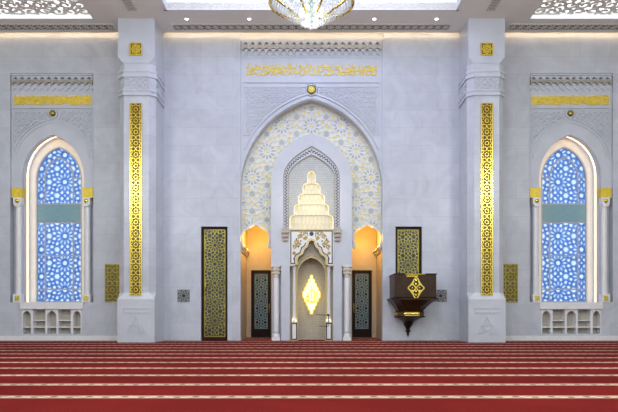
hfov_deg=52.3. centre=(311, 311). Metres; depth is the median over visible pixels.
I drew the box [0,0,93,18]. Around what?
skylight
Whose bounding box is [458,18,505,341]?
column
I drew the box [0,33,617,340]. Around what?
wall
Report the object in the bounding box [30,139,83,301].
window
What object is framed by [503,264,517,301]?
air vent
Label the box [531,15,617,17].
light
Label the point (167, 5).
lining
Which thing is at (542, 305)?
window sill
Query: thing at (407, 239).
door
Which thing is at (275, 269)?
column
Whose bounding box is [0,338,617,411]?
carpet
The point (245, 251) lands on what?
trim
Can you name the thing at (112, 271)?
air vent
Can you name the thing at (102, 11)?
ceiling
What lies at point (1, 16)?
light
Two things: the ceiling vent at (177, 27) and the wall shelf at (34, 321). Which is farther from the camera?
the wall shelf at (34, 321)
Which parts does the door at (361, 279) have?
glass pane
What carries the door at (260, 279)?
in the wall at (255, 239)
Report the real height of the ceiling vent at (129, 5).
0.028 m
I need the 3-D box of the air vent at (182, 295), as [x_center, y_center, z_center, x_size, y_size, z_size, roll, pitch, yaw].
[-4.463,-0.566,21.985,0.435,0.435,0.031,0,0,0]
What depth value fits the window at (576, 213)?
22.65 m
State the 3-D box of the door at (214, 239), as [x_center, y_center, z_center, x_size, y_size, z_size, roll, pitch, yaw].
[-3.396,-0.992,22.118,0.919,3.981,0.164,0,0,0]
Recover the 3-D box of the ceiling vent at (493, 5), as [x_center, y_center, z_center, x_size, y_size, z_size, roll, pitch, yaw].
[5.720,-9.646,17.835,0.340,0.028,4.730,0,0,0]
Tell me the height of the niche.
7.233 m
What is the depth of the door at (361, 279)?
24.64 m
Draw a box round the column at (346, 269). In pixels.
[342,265,351,340]
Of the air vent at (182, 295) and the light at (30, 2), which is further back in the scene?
the air vent at (182, 295)
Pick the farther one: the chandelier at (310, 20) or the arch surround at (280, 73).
the arch surround at (280, 73)
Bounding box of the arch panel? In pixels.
[241,103,381,247]
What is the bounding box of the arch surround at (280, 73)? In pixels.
[239,33,383,340]
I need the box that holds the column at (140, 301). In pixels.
[117,18,164,341]
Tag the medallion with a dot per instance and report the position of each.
(311, 294)
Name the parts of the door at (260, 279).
glass pane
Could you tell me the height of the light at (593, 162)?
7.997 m
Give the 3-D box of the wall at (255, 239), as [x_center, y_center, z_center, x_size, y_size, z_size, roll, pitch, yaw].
[-1.985,-1.375,23.675,1.530,4.750,2.250,0,0,0]
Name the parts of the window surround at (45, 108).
stalactite cornice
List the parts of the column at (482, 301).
band moulding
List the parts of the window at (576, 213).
teal panel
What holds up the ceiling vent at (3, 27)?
in the ceiling
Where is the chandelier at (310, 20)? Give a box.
[268,0,354,29]
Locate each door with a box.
[202,227,226,339]
[251,270,270,337]
[352,270,371,337]
[395,227,420,273]
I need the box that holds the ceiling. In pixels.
[0,0,617,32]
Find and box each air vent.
[105,264,119,301]
[177,290,189,301]
[434,290,446,301]
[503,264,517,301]
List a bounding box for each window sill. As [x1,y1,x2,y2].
[20,302,82,308]
[539,302,602,308]
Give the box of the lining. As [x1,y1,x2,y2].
[159,0,463,10]
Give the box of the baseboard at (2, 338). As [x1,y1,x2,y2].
[0,336,617,340]
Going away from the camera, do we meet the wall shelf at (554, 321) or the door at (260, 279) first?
the wall shelf at (554, 321)
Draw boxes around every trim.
[242,246,249,255]
[373,246,380,255]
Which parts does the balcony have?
rail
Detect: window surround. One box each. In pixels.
[11,74,92,301]
[530,74,611,301]
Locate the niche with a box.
[271,134,351,340]
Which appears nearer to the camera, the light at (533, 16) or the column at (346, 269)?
the light at (533, 16)
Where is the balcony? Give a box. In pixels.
[387,273,437,335]
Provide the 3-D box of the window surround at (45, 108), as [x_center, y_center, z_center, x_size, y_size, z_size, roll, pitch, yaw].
[-9.072,-4.337,22.284,2.910,7.997,0.711,0,0,0]
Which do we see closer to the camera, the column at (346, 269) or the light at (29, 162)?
the column at (346, 269)
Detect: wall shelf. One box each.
[22,309,80,333]
[542,309,600,333]
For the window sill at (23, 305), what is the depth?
21.93 m
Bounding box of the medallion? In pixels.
[302,274,320,314]
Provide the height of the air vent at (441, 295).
0.435 m
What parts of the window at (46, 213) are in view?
teal panel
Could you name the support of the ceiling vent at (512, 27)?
in the ceiling
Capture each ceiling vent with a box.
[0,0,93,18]
[0,24,116,30]
[121,0,137,11]
[171,24,451,30]
[485,0,501,11]
[506,24,617,30]
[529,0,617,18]
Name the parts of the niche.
white panel, dark frame, recess moulding, inlaid panel, cream moulding, beaded frame, white panel, dark frame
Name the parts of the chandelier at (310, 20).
arm, arm, stem, arm, arm, arm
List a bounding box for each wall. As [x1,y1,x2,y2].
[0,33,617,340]
[242,225,271,338]
[351,225,380,338]
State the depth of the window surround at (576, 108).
22.10 m
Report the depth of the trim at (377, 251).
23.37 m
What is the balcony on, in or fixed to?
attached to the wall at (201, 70)
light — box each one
[0,0,86,10]
[0,15,91,17]
[27,137,54,301]
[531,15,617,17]
[537,0,617,10]
[568,137,595,301]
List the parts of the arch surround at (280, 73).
stalactite cornice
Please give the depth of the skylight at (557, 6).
20.45 m
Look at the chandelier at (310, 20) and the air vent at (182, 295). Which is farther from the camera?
the air vent at (182, 295)
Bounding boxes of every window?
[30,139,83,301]
[539,139,592,301]
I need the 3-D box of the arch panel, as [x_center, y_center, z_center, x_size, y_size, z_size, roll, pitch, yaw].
[0.000,-4.857,22.459,5.034,5.172,0.142,0,0,0]
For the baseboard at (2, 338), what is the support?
attached to the wall at (201, 70)
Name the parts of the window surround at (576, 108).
stalactite cornice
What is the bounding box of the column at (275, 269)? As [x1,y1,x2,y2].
[271,265,280,340]
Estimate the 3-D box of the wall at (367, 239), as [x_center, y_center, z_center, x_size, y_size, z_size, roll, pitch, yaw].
[1.985,-1.375,23.675,1.530,4.750,2.250,0,0,0]
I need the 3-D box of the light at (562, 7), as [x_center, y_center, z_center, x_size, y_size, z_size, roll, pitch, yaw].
[11.035,-9.935,18.795,7.670,0.030,3.930,0,0,0]
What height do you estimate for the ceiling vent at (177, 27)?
0.028 m
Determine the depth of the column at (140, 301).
20.73 m
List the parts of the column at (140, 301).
band moulding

